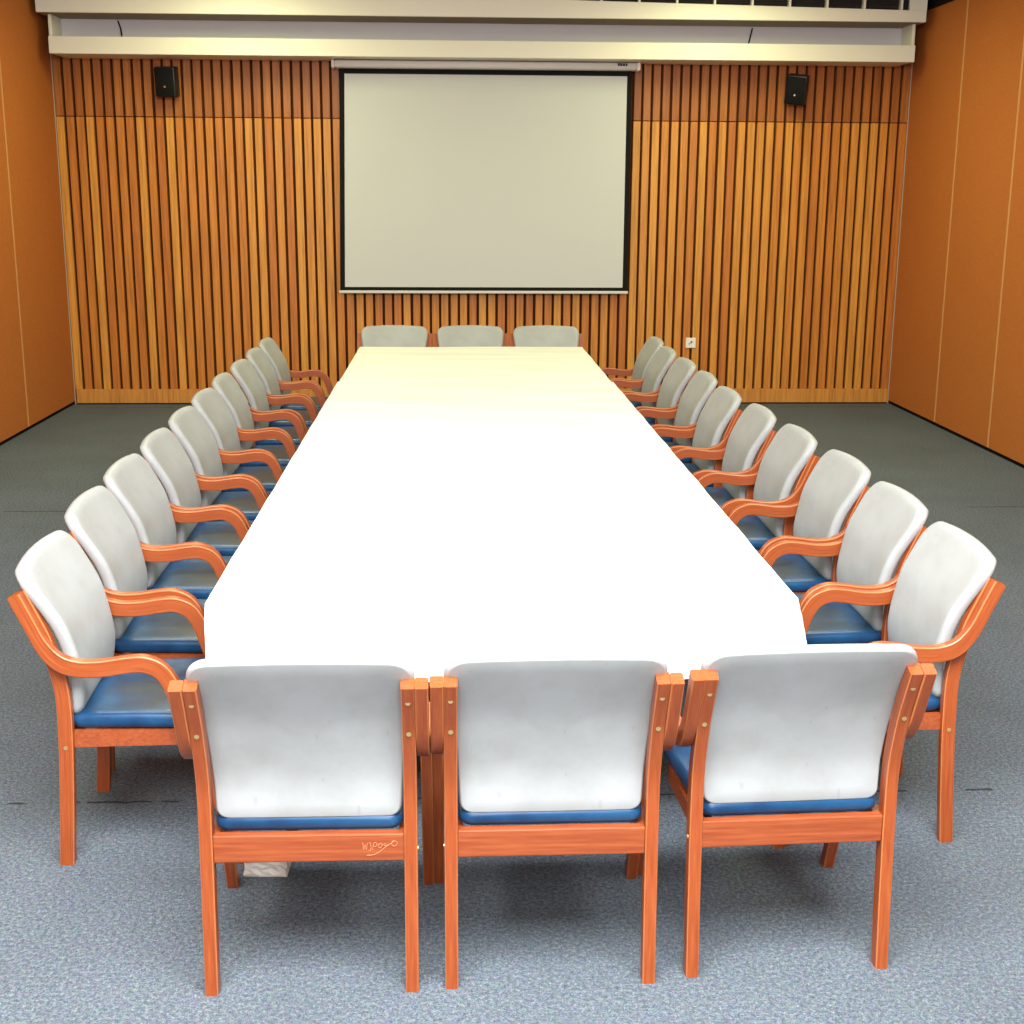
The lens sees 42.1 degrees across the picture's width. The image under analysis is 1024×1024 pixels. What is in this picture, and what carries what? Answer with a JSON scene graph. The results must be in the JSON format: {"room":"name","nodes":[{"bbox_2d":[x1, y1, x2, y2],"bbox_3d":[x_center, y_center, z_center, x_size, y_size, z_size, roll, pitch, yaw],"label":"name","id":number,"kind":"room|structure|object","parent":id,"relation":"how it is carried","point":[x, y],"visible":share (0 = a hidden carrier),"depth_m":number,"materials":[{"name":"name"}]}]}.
{"room":"conference room","nodes":[
{"label":"conference room","id":0,"kind":"room"},
{"bbox_2d":[0,0,74,445],"bbox_3d":[-3.416,-0.988,4.368,0.123,3.340,13.217,0,14,-3],"label":"wall","id":1,"kind":"structure","parent":0,"point":[37,384],"depth_m":9.95,"materials":[{"name":"brown wood"}]},
{"bbox_2d":[47,17,76,404],"bbox_3d":[-3.644,-2.528,10.770,0.009,3.340,0.042,0,14,-3],"label":"trim","id":2,"kind":"structure","parent":1,"relation":"attached to","point":[75,391],"depth_m":10.80,"materials":[{"name":"brown wood"}]},
{"bbox_2d":[52,9,910,403],"bbox_3d":[-0.204,-2.556,10.973,6.899,3.340,0.136,0,14,-3],"label":"wall","id":3,"kind":"structure","parent":0,"point":[202,225],"depth_m":10.97,"materials":[{"name":"brown wood"}]},
{"bbox_2d":[154,66,179,96],"bbox_3d":[-2.715,-3.390,10.495,0.164,0.238,0.188,1,14,3],"label":"wall speaker","id":4,"kind":"object","parent":3,"relation":"attached to","point":[166,77],"visible":1,"depth_m":10.42,"materials":[{"name":"black plastic"}]},
{"bbox_2d":[76,388,887,402],"bbox_3d":[-0.206,-0.988,11.294,6.869,0.116,0.044,0,14,-3],"label":"baseboard","id":5,"kind":"structure","parent":3,"relation":"attached to","point":[83,395],"depth_m":11.36,"materials":[{"name":"brown wood"}]},
{"bbox_2d":[331,59,640,293],"bbox_3d":[-0.208,-2.690,10.777,2.442,1.823,0.184,0,14,-3],"label":"projection screen","id":6,"kind":"object","parent":3,"relation":"attached to","point":[457,177],"visible":1,"depth_m":10.77,"materials":[{"name":"white fabric"}]},
{"bbox_2d":[685,338,695,347],"bbox_3d":[1.510,-1.429,11.247,0.086,0.086,0.016,0,14,-3],"label":"wall socket","id":7,"kind":"object","parent":3,"relation":"attached to","point":[690,342],"visible":1,"depth_m":11.24,"materials":[{"name":"white plastic"}]},
{"bbox_2d":[784,73,809,105],"bbox_3d":[2.294,-3.393,10.697,0.186,0.257,0.223,6,15,22],"label":"wall speaker","id":8,"kind":"object","parent":3,"relation":"attached to","point":[796,91],"visible":1,"depth_m":10.62,"materials":[{"name":"black plastic"}]},
{"bbox_2d":[0,403,1023,1023],"bbox_3d":[0.079,0.667,4.925,7.299,0.100,13.617,0,14,-3],"label":"floor","id":9,"kind":"structure","parent":0,"point":[114,935],"depth_m":3.39,"materials":[{"name":"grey carpet"}]},
{"bbox_2d":[7,530,243,865],"bbox_3d":[-1.005,0.484,3.694,0.587,0.820,0.534,-1,14,-5],"label":"armchair","id":10,"kind":"object","parent":9,"relation":"on","point":[124,698],"visible":0.75,"depth_m":3.50,"materials":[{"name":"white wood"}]},
{"bbox_2d":[64,486,226,771],"bbox_3d":[-1.070,0.347,4.263,0.587,0.820,0.534,-1,14,-4],"label":"armchair","id":11,"kind":"object","parent":9,"relation":"on","point":[95,519],"visible":0.51,"depth_m":4.13,"materials":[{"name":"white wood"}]},
{"bbox_2d":[103,453,248,598],"bbox_3d":[-1.111,0.220,4.789,0.587,0.820,0.534,0,14,-3],"label":"armchair","id":12,"kind":"object","parent":9,"relation":"on","point":[131,479],"visible":0.52,"depth_m":4.73,"materials":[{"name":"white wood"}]},
{"bbox_2d":[140,427,266,555],"bbox_3d":[-1.141,0.090,5.329,0.587,0.820,0.534,-1,14,-4],"label":"armchair","id":13,"kind":"object","parent":9,"relation":"on","point":[160,448],"visible":0.48,"depth_m":5.26,"materials":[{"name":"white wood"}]},
{"bbox_2d":[168,406,282,521],"bbox_3d":[-1.173,-0.041,5.873,0.587,0.820,0.534,0,14,-3],"label":"armchair","id":14,"kind":"object","parent":9,"relation":"on","point":[187,424],"visible":0.45,"depth_m":5.83,"materials":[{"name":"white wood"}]},
{"bbox_2d":[191,388,295,491],"bbox_3d":[-1.208,-0.173,6.425,0.587,0.820,0.534,0,14,-2],"label":"armchair","id":15,"kind":"object","parent":9,"relation":"on","point":[208,402],"visible":0.46,"depth_m":6.40,"materials":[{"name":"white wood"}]},
{"bbox_2d":[212,372,305,466],"bbox_3d":[-1.243,-0.308,6.984,0.587,0.820,0.534,-1,14,-4],"label":"armchair","id":16,"kind":"object","parent":9,"relation":"on","point":[227,387],"visible":0.47,"depth_m":6.96,"materials":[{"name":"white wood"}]},
{"bbox_2d":[243,862,291,876],"bbox_3d":[-0.645,0.914,3.524,0.120,0.067,0.093,0,14,0],"label":"crumpled paper","id":17,"kind":"object","parent":9,"relation":"on","point":[254,869],"visible":0.34,"depth_m":3.49,"materials":[{"name":"white paper"}]},
{"bbox_2d":[230,359,316,445],"bbox_3d":[-1.267,-0.444,7.548,0.587,0.820,0.534,0,14,-3],"label":"armchair","id":18,"kind":"object","parent":9,"relation":"on","point":[245,375],"visible":0.39,"depth_m":7.48,"materials":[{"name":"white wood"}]},
{"bbox_2d":[246,347,325,426],"bbox_3d":[-1.298,-0.581,8.118,0.587,0.820,0.534,0,14,-3],"label":"armchair","id":19,"kind":"object","parent":9,"relation":"on","point":[257,358],"visible":0.39,"depth_m":8.07,"materials":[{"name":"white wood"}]},
{"bbox_2d":[258,337,332,409],"bbox_3d":[-1.327,-0.714,8.669,0.587,0.820,0.534,0,14,-3],"label":"armchair","id":20,"kind":"object","parent":9,"relation":"on","point":[268,345],"visible":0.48,"depth_m":8.63,"materials":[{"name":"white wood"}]},
{"bbox_2d":[168,656,433,996],"bbox_3d":[-0.454,0.631,3.095,0.534,0.820,0.587,0,14,-3],"label":"armchair","id":21,"kind":"object","parent":9,"relation":"on","point":[313,743],"visible":0.99,"depth_m":2.90,"materials":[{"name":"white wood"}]},
{"bbox_2d":[357,325,431,350],"bbox_3d":[-0.830,-0.874,9.348,0.534,0.820,0.587,0,14,-3],"label":"armchair","id":22,"kind":"object","parent":9,"relation":"on","point":[381,335],"visible":0.18,"depth_m":9.48,"materials":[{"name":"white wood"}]},
{"bbox_2d":[433,325,507,346],"bbox_3d":[-0.288,-0.876,9.372,0.534,0.820,0.587,0,14,-3],"label":"armchair","id":23,"kind":"object","parent":9,"relation":"on","point":[459,335],"visible":0.1,"depth_m":9.51,"materials":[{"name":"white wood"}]},
{"bbox_2d":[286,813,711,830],"bbox_3d":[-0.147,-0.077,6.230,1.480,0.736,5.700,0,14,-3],"label":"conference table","id":24,"kind":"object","parent":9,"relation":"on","point":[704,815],"visible":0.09,"depth_m":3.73,"materials":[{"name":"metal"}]},
{"bbox_2d":[340,347,610,381],"bbox_3d":[-0.224,-0.813,8.127,1.576,0.206,1.755,0,14,-3],"label":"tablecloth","id":25,"kind":"object","parent":24,"relation":"on","point":[369,364],"visible":0.88,"depth_m":7.96,"materials":[{"name":"white fabric"}]},
{"bbox_2d":[204,381,806,681],"bbox_3d":[-0.100,-0.136,5.316,1.584,0.216,4.037,0,14,-3],"label":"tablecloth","id":26,"kind":"object","parent":24,"relation":"on","point":[425,525],"visible":0.94,"depth_m":3.91,"materials":[{"name":"white fabric"}]},
{"bbox_2d":[509,325,582,346],"bbox_3d":[0.254,-0.879,9.396,0.534,0.820,0.587,0,14,-3],"label":"armchair","id":27,"kind":"object","parent":9,"relation":"on","point":[537,335],"visible":0.2,"depth_m":9.53,"materials":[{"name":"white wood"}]},
{"bbox_2d":[430,652,684,988],"bbox_3d":[0.078,0.626,3.129,0.534,0.820,0.587,0,14,-3],"label":"armchair","id":28,"kind":"object","parent":9,"relation":"on","point":[555,738],"visible":0.99,"depth_m":2.93,"materials":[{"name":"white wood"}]},
{"bbox_2d":[601,336,663,407],"bbox_3d":[0.688,-0.744,8.846,0.587,0.820,0.534,0,14,-3],"label":"armchair","id":29,"kind":"object","parent":9,"relation":"on","point":[653,344],"visible":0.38,"depth_m":8.83,"materials":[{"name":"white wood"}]},
{"bbox_2d":[610,346,676,423],"bbox_3d":[0.700,-0.610,8.287,0.587,0.820,0.534,0,14,-3],"label":"armchair","id":30,"kind":"object","parent":9,"relation":"on","point":[664,357],"visible":0.37,"depth_m":8.21,"materials":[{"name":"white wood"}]},
{"bbox_2d":[624,357,696,441],"bbox_3d":[0.738,-0.472,7.716,0.587,0.820,0.534,-1,14,-4],"label":"armchair","id":31,"kind":"object","parent":9,"relation":"on","point":[680,373],"visible":0.35,"depth_m":7.65,"materials":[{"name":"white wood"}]},
{"bbox_2d":[637,370,717,463],"bbox_3d":[0.771,-0.334,7.142,0.587,0.820,0.534,0,14,-3],"label":"armchair","id":32,"kind":"object","parent":9,"relation":"on","point":[702,384],"visible":0.4,"depth_m":7.08,"materials":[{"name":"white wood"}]},
{"bbox_2d":[653,386,742,486],"bbox_3d":[0.795,-0.195,6.562,0.587,0.820,0.534,0,14,-3],"label":"armchair","id":33,"kind":"object","parent":9,"relation":"on","point":[721,409],"visible":0.44,"depth_m":6.47,"materials":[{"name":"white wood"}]},
{"bbox_2d":[673,403,776,506],"bbox_3d":[0.854,-0.064,6.018,0.587,0.820,0.534,0,14,-2],"label":"armchair","id":34,"kind":"object","parent":9,"relation":"on","point":[753,428],"visible":0.45,"depth_m":5.95,"materials":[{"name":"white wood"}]},
{"bbox_2d":[698,424,819,549],"bbox_3d":[0.905,0.066,5.479,0.587,0.820,0.534,0,14,-3],"label":"armchair","id":35,"kind":"object","parent":9,"relation":"on","point":[789,455],"visible":0.55,"depth_m":5.37,"materials":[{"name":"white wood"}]},
{"bbox_2d":[637,644,936,977],"bbox_3d":[0.619,0.616,3.185,0.534,0.820,0.587,-1,14,-5],"label":"armchair","id":36,"kind":"object","parent":9,"relation":"on","point":[782,729],"visible":0.93,"depth_m":2.99,"materials":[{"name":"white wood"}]},
{"bbox_2d":[728,449,870,593],"bbox_3d":[0.962,0.201,4.918,0.587,0.820,0.534,-1,14,-4],"label":"armchair","id":37,"kind":"object","parent":9,"relation":"on","point":[838,482],"visible":0.53,"depth_m":4.83,"materials":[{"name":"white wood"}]},
{"bbox_2d":[762,481,928,758],"bbox_3d":[0.990,0.334,4.366,0.587,0.820,0.534,0,14,-3],"label":"armchair","id":38,"kind":"object","parent":9,"relation":"on","point":[889,520],"visible":0.59,"depth_m":4.26,"materials":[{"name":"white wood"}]},
{"bbox_2d":[771,521,1005,848],"bbox_3d":[1.005,0.464,3.827,0.587,0.820,0.534,0,14,-1],"label":"armchair","id":39,"kind":"object","parent":9,"relation":"on","point":[948,572],"visible":0.54,"depth_m":3.67,"materials":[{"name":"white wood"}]},
{"bbox_2d":[888,0,1023,467],"bbox_3d":[3.593,-1.022,4.679,0.123,3.340,13.217,0,14,-3],"label":"wall","id":40,"kind":"structure","parent":0,"point":[957,360],"depth_m":9.72,"materials":[{"name":"brown wood"}]},
{"bbox_2d":[886,63,912,403],"bbox_3d":[3.239,-2.560,11.074,0.009,3.340,0.042,0,14,-3],"label":"trim","id":41,"kind":"structure","parent":40,"relation":"attached to","point":[911,63],"depth_m":11.11,"materials":[{"name":"brown wood"}]},
{"bbox_2d":[927,0,953,10],"bbox_3d":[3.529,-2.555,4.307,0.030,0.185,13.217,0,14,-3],"label":"ceiling","id":42,"kind":"structure","parent":40,"relation":"attached to","point":[931,4],"depth_m":10.21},
{"bbox_3d":[0.098,-2.677,4.122,7.299,0.100,13.617,0,14,-3],"label":"ceiling","id":43,"kind":"structure","parent":0,"visible":0},
{"bbox_2d":[35,0,927,66],"bbox_3d":[-0.198,-3.820,10.352,6.770,0.573,0.480,0,14,-3],"label":"ceiling bulkhead","id":44,"kind":"object","parent":43,"relation":"attached to","point":[685,32],"visible":1,"depth_m":10.28,"materials":[{"name":"white paint"}]},
{"bbox_2d":[588,0,908,9],"bbox_3d":[-0.088,-3.943,10.124,6.300,0.185,0.075,0,14,-3],"label":"grille","id":45,"kind":"object","parent":44,"relation":"attached to","point":[592,4],"depth_m":10.20,"materials":[{"name":"white metal"}]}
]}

